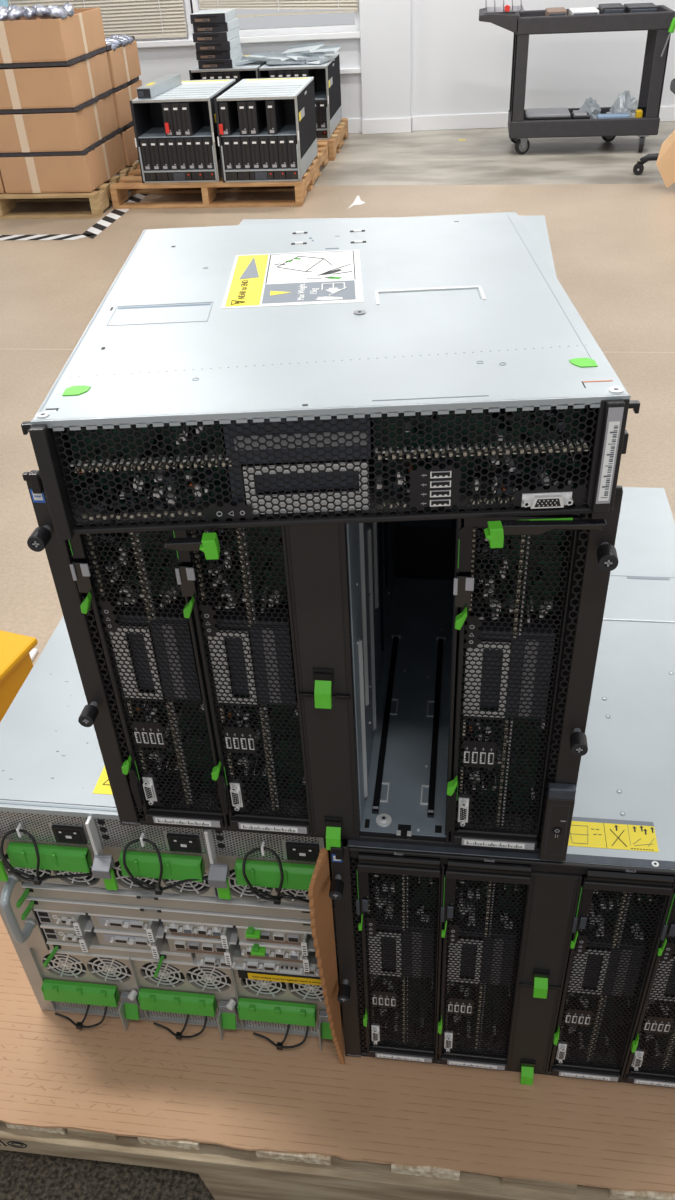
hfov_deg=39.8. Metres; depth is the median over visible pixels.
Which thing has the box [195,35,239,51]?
module
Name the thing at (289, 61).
metal panel
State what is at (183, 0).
window
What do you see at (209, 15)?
module
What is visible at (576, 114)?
caddy
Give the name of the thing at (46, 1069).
print
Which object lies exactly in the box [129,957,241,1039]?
module
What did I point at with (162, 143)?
server
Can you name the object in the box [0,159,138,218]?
wooden pallet
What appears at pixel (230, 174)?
panel
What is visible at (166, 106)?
server
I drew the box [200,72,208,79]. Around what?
server
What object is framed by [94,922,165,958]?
module
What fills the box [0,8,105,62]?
cardboard box
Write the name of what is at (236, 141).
server
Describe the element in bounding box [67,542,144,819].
grille
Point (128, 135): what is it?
cardboard box
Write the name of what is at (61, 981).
module
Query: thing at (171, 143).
server
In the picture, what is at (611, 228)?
floor
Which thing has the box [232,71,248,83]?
server
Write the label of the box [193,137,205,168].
server
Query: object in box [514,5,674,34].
tray
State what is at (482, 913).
server
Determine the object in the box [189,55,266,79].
enclosure
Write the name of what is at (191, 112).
server
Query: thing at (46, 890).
tray
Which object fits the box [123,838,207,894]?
cable tie
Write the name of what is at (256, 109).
server
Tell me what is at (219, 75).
server
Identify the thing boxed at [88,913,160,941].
module
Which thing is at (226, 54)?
module
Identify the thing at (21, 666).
tub
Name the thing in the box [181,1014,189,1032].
strap
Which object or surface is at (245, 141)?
server
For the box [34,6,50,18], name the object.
bag
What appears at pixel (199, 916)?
tray
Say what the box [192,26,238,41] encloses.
module
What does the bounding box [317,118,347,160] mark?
wooden pallet
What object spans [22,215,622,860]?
enclosure
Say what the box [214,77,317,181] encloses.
enclosure
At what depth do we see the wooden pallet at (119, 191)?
5.66 m
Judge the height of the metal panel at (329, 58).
0.027 m
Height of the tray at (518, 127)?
0.105 m
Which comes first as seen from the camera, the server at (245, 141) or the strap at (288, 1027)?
the strap at (288, 1027)
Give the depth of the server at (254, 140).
5.45 m
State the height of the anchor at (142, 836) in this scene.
0.014 m
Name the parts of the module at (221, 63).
plate, casing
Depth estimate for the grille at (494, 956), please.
1.10 m
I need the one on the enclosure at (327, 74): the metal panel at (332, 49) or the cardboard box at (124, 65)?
the metal panel at (332, 49)
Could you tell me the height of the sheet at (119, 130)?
0.022 m
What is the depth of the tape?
5.30 m
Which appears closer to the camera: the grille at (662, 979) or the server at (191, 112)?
the grille at (662, 979)
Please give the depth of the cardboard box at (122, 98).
5.97 m
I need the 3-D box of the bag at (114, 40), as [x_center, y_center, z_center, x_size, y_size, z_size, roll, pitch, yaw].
[-1.421,-3.465,5.805,0.163,0.072,0.073,1,37,6]
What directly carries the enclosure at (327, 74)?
on the wooden pallet at (340, 133)
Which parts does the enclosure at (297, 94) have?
frame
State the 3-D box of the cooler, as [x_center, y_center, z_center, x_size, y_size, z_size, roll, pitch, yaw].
[-2.493,-4.164,6.793,0.250,0.390,0.070,2,37,7]
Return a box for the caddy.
[571,110,589,118]
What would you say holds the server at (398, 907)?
in the enclosure at (622, 830)
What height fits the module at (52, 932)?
0.035 m
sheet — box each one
[0,36,134,67]
[0,76,138,113]
[0,121,132,156]
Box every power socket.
[51,825,87,844]
[166,833,201,852]
[285,842,318,861]
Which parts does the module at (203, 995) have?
fan plate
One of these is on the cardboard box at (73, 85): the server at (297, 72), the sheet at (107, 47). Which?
the sheet at (107, 47)
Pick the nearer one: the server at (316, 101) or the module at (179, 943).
the module at (179, 943)
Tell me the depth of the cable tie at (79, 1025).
1.29 m
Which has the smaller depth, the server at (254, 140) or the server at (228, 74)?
the server at (254, 140)
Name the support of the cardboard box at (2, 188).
on the wooden pallet at (99, 200)
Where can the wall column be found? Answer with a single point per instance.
(385, 25)
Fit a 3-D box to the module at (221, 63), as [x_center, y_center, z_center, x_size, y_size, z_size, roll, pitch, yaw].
[-0.808,-3.743,6.466,0.235,0.052,0.370,2,37,7]
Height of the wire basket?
0.086 m
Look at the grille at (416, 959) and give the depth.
1.11 m
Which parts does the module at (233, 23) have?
plate, casing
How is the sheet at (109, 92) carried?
on the cardboard box at (78, 130)
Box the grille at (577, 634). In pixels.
[538,514,590,847]
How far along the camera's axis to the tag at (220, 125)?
5.38 m
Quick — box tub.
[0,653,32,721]
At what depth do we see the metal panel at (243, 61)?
6.43 m
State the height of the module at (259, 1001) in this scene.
0.150 m
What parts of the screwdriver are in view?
handle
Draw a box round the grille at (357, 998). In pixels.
[350,857,365,1052]
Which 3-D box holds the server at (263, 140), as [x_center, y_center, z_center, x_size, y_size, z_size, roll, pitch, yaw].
[-0.410,-2.696,5.556,0.052,0.172,0.287,2,37,7]
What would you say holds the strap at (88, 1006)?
attached to the cable tie at (79, 1025)
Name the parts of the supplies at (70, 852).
fan plate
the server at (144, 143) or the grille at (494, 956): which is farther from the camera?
the server at (144, 143)
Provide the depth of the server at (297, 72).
6.27 m
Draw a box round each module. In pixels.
[29,927,146,1030]
[34,908,88,935]
[40,916,94,951]
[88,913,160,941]
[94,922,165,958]
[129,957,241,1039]
[161,919,235,948]
[166,927,238,964]
[190,8,235,23]
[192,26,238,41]
[193,17,238,32]
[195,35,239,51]
[196,44,240,59]
[198,53,242,68]
[231,962,342,1049]
[236,926,311,955]
[239,934,314,971]
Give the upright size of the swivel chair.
0.999 m
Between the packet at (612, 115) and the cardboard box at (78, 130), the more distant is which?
the packet at (612, 115)
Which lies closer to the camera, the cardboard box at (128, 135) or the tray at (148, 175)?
the tray at (148, 175)
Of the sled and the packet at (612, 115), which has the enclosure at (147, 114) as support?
the sled
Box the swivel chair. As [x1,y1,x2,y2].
[633,78,674,174]
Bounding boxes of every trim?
[136,31,359,47]
[190,0,196,13]
[340,68,360,73]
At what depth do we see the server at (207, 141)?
5.50 m
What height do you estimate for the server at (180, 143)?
0.172 m
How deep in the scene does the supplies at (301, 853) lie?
1.06 m
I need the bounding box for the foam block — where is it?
[29,648,37,660]
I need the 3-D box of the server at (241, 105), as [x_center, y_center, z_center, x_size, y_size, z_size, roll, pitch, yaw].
[-0.526,-2.848,5.461,0.052,0.172,0.287,2,37,7]
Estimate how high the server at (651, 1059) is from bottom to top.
0.408 m
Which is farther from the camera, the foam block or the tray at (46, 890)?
the foam block
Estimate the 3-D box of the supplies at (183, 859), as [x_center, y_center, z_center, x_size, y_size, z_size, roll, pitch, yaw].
[-0.211,0.281,1.110,0.134,0.138,0.120,2,37,7]
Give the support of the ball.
on the utility cart
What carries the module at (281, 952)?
in the enclosure at (51, 763)
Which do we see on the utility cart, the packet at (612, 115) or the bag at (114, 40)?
the packet at (612, 115)
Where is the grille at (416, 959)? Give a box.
[370,908,434,978]
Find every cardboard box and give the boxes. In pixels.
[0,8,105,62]
[0,52,111,109]
[0,94,117,152]
[0,133,125,192]
[0,171,4,192]
[105,41,140,87]
[112,80,141,127]
[121,125,138,165]
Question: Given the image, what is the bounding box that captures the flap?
[308,848,344,1063]
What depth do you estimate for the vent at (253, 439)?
0.66 m
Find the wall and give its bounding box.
[137,0,674,118]
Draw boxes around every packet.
[597,113,629,118]
[635,109,642,117]
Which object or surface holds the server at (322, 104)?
in the enclosure at (327, 74)
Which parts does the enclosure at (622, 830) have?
slot rail, slot rail, slot rail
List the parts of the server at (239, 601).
locking lever, locking lever, frame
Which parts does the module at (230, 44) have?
plate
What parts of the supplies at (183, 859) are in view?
fan plate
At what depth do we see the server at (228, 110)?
5.39 m
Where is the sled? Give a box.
[136,74,181,98]
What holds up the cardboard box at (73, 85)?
on the sheet at (109, 92)
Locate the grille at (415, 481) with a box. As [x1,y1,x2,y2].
[52,405,598,526]
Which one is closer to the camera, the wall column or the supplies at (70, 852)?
the supplies at (70, 852)
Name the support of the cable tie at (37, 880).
attached to the supplies at (70, 852)
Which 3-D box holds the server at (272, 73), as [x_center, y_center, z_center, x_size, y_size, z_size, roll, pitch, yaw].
[-0.418,-3.574,6.436,0.052,0.172,0.287,2,37,7]
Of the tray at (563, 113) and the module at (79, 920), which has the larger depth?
the tray at (563, 113)
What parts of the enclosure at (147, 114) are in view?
frame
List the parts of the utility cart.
push handle, post, post, post, post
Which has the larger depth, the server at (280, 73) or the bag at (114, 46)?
the server at (280, 73)
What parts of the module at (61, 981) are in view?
fan plate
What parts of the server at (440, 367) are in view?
casing, frame, lever arm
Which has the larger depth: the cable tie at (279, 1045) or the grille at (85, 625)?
the cable tie at (279, 1045)
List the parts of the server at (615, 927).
locking lever, locking lever, casing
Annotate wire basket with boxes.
[485,0,523,12]
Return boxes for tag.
[165,123,169,132]
[219,124,223,134]
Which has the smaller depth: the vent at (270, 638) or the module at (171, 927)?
the vent at (270, 638)
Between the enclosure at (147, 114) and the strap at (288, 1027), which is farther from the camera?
the enclosure at (147, 114)
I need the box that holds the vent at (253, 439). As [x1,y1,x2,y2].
[223,414,370,505]
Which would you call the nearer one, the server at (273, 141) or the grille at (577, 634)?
the grille at (577, 634)
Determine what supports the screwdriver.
hanging from the utility cart
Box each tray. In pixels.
[16,871,310,919]
[21,896,311,931]
[144,171,215,180]
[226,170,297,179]
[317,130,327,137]
[508,107,659,138]
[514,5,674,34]
[525,107,571,120]
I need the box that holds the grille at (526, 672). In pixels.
[478,617,554,718]
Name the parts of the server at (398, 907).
locking lever, locking lever, casing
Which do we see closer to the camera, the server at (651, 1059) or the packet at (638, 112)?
the server at (651, 1059)
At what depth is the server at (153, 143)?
5.54 m
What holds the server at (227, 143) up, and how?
in the enclosure at (297, 94)
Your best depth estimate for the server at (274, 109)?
5.36 m
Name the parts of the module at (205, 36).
plate, casing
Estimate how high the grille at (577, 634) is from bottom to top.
0.413 m
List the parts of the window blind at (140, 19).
rail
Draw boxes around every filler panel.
[285,524,356,849]
[508,871,578,1084]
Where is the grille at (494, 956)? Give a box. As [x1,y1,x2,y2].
[451,915,516,985]
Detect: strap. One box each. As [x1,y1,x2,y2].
[81,1005,89,1023]
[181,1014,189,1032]
[281,1024,289,1042]
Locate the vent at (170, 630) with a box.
[113,603,201,700]
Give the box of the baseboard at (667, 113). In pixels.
[348,106,674,133]
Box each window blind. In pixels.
[7,0,187,38]
[199,0,357,17]
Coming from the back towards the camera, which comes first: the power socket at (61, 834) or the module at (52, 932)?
the module at (52, 932)
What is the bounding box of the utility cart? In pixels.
[479,5,674,153]
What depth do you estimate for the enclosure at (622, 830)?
1.10 m
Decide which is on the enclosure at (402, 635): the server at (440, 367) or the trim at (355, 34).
the server at (440, 367)
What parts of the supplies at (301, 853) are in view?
fan plate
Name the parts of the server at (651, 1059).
locking lever, casing, locking lever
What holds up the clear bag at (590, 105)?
in the utility cart
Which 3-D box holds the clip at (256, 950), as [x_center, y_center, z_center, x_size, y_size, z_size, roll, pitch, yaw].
[-0.099,0.437,1.164,0.018,0.012,0.010,2,37,7]
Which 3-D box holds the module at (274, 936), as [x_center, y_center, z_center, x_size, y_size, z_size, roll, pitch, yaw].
[-0.073,0.399,1.174,0.097,0.035,0.084,2,37,7]
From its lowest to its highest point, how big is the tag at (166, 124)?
0.055 m
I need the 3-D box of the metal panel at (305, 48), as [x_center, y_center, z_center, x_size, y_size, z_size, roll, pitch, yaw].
[-0.268,-3.846,6.510,0.344,0.093,0.160,26,45,34]
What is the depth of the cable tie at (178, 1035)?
1.27 m
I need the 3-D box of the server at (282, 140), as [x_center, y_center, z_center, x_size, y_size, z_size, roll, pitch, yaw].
[-0.301,-2.691,5.543,0.052,0.172,0.287,2,37,7]
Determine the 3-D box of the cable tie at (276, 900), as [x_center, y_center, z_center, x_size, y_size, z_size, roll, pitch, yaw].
[-0.055,0.322,1.057,0.104,0.094,0.024,2,37,7]
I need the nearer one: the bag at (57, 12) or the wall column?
the bag at (57, 12)
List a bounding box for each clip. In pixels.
[245,927,260,938]
[251,943,265,955]
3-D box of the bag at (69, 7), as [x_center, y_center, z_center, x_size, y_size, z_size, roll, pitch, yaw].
[-1.492,-3.262,5.151,0.071,0.071,0.154,-4,36,-1]
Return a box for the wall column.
[359,0,410,118]
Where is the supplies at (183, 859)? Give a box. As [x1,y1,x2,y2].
[85,816,217,897]
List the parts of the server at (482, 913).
locking lever, locking lever, casing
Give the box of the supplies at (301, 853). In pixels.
[204,829,331,904]
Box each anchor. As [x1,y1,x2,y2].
[16,824,22,836]
[140,833,145,846]
[261,842,265,855]
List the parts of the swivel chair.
leg, seat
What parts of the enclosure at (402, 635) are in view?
guide rail, connector panel, guide rail, power panel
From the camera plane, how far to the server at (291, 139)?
5.42 m
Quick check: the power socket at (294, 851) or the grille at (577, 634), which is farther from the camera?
the power socket at (294, 851)
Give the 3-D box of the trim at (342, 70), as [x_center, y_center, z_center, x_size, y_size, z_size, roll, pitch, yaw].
[-0.383,-3.995,7.069,1.128,0.035,0.035,0,37,4]
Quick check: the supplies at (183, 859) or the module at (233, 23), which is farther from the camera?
the module at (233, 23)
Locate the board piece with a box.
[656,130,674,187]
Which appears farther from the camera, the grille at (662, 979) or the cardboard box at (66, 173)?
the cardboard box at (66, 173)
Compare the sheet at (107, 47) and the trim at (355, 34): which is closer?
the sheet at (107, 47)
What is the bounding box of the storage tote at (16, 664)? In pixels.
[0,630,37,721]
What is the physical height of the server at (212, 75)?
0.172 m
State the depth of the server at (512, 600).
0.85 m
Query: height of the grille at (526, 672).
0.103 m
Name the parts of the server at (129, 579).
locking lever, locking lever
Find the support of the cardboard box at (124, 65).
on the sheet at (109, 92)
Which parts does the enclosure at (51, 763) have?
carrying handle, frame, cover strip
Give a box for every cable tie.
[0,829,92,884]
[55,1006,106,1029]
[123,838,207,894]
[153,1016,206,1039]
[242,847,333,908]
[253,1026,308,1049]
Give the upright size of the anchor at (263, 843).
0.014 m
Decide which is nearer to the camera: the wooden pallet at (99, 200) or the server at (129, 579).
the server at (129, 579)
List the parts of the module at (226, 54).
plate, casing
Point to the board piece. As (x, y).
(665, 163)
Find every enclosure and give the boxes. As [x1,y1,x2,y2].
[0,616,347,1031]
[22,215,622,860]
[130,79,235,182]
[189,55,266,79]
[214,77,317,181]
[257,52,341,139]
[329,487,674,1087]
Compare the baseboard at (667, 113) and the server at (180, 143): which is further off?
the baseboard at (667, 113)
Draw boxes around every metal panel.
[235,52,274,65]
[242,52,289,60]
[266,59,304,63]
[278,42,323,54]
[286,53,334,60]
[306,56,332,63]
[307,45,340,54]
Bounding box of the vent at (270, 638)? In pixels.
[212,607,296,705]
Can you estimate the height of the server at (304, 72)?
0.172 m
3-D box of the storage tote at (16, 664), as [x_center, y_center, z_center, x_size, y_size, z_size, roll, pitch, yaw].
[-0.869,0.391,1.594,0.430,0.361,0.750,10,38,17]
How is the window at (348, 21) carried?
in the wall
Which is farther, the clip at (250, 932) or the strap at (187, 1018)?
the strap at (187, 1018)
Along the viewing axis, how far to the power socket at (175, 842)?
1.06 m
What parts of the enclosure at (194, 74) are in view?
frame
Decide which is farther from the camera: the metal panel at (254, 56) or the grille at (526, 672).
the metal panel at (254, 56)
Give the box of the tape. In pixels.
[0,194,147,239]
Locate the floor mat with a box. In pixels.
[0,1150,214,1199]
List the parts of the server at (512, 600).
locking lever, locking lever, casing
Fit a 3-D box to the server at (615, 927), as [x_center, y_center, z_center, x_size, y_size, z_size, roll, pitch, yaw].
[0.341,0.316,1.284,0.094,0.408,0.492,2,37,7]
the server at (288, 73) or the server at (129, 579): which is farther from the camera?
the server at (288, 73)
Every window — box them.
[134,0,188,40]
[198,0,359,35]
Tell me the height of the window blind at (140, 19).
1.360 m
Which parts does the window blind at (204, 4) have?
rail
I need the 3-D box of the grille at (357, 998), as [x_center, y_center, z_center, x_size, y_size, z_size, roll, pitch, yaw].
[0.027,0.441,1.137,0.008,0.413,0.013,2,37,7]
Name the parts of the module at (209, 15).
plate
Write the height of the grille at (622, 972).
0.103 m
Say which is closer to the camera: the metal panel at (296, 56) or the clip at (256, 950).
the clip at (256, 950)
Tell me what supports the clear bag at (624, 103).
in the utility cart
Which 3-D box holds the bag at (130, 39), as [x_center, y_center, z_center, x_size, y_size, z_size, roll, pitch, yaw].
[-1.389,-3.608,6.006,0.154,0.070,0.069,8,38,14]
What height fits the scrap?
0.001 m
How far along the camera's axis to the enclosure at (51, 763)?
1.17 m
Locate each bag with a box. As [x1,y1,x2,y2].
[0,8,8,20]
[6,7,23,20]
[23,8,36,19]
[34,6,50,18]
[48,6,67,19]
[62,2,74,16]
[105,38,121,47]
[106,41,117,50]
[108,35,129,44]
[112,37,126,46]
[121,34,133,44]
[579,97,600,118]
[606,91,637,117]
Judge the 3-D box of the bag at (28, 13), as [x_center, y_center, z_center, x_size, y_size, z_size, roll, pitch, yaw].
[-1.667,-3.174,5.058,0.074,0.072,0.153,-7,37,-5]
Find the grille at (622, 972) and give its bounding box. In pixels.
[576,926,645,995]
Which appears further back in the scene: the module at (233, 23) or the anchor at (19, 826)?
the module at (233, 23)
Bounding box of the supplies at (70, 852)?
[0,811,105,887]
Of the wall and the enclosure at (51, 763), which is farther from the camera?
the wall
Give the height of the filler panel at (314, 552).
0.419 m
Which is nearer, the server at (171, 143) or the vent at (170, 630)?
the vent at (170, 630)
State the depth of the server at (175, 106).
5.41 m
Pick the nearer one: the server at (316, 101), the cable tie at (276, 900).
the cable tie at (276, 900)
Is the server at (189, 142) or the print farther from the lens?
the server at (189, 142)
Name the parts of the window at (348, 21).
pane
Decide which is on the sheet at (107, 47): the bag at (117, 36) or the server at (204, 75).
the bag at (117, 36)
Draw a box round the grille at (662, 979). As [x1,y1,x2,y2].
[629,921,674,1073]
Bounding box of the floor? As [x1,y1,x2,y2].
[0,121,674,665]
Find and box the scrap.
[349,196,364,207]
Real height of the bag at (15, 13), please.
0.070 m
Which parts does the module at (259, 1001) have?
warning strip, fan plate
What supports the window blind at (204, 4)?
attached to the window at (348, 21)
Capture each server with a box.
[21,212,639,559]
[69,531,224,827]
[139,138,152,170]
[148,138,161,169]
[157,138,169,169]
[161,102,174,135]
[166,138,178,169]
[170,102,183,135]
[173,526,309,833]
[175,137,187,169]
[180,101,203,135]
[184,137,196,169]
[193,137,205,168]
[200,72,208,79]
[202,137,213,168]
[208,72,216,79]
[216,71,225,78]
[218,101,238,135]
[222,137,233,169]
[224,71,232,78]
[231,137,242,168]
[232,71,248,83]
[237,100,248,134]
[240,136,251,168]
[246,100,266,134]
[250,136,260,168]
[259,136,270,168]
[265,99,284,133]
[268,136,279,168]
[269,70,277,77]
[277,70,284,77]
[277,135,288,168]
[285,70,292,77]
[287,135,297,167]
[293,69,301,76]
[301,69,315,91]
[315,100,319,128]
[318,100,326,127]
[356,858,441,1062]
[438,864,530,1069]
[447,514,579,849]
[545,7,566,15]
[548,874,672,1081]
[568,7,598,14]
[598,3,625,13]
[623,890,674,1086]
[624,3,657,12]
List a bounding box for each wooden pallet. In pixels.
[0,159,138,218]
[0,1121,674,1199]
[110,142,328,208]
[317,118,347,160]
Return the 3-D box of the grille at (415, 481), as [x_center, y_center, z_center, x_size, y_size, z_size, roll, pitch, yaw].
[-0.008,-0.096,0.663,0.377,0.084,0.002,-2,36,1]
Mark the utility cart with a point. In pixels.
(524, 24)
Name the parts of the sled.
plate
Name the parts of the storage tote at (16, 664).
lid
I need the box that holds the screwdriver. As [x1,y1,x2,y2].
[661,18,674,56]
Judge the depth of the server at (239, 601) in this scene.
0.89 m
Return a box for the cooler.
[0,0,8,7]
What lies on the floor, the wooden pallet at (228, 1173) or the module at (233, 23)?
the wooden pallet at (228, 1173)
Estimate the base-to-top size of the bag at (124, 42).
0.070 m
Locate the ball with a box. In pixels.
[504,5,509,11]
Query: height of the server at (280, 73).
0.172 m
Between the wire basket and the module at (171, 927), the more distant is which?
the wire basket
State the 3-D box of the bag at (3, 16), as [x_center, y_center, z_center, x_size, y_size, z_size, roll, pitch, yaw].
[-1.823,-3.180,5.076,0.073,0.075,0.159,16,41,24]
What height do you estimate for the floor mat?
0.009 m
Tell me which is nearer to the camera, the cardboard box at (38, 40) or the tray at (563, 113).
the cardboard box at (38, 40)

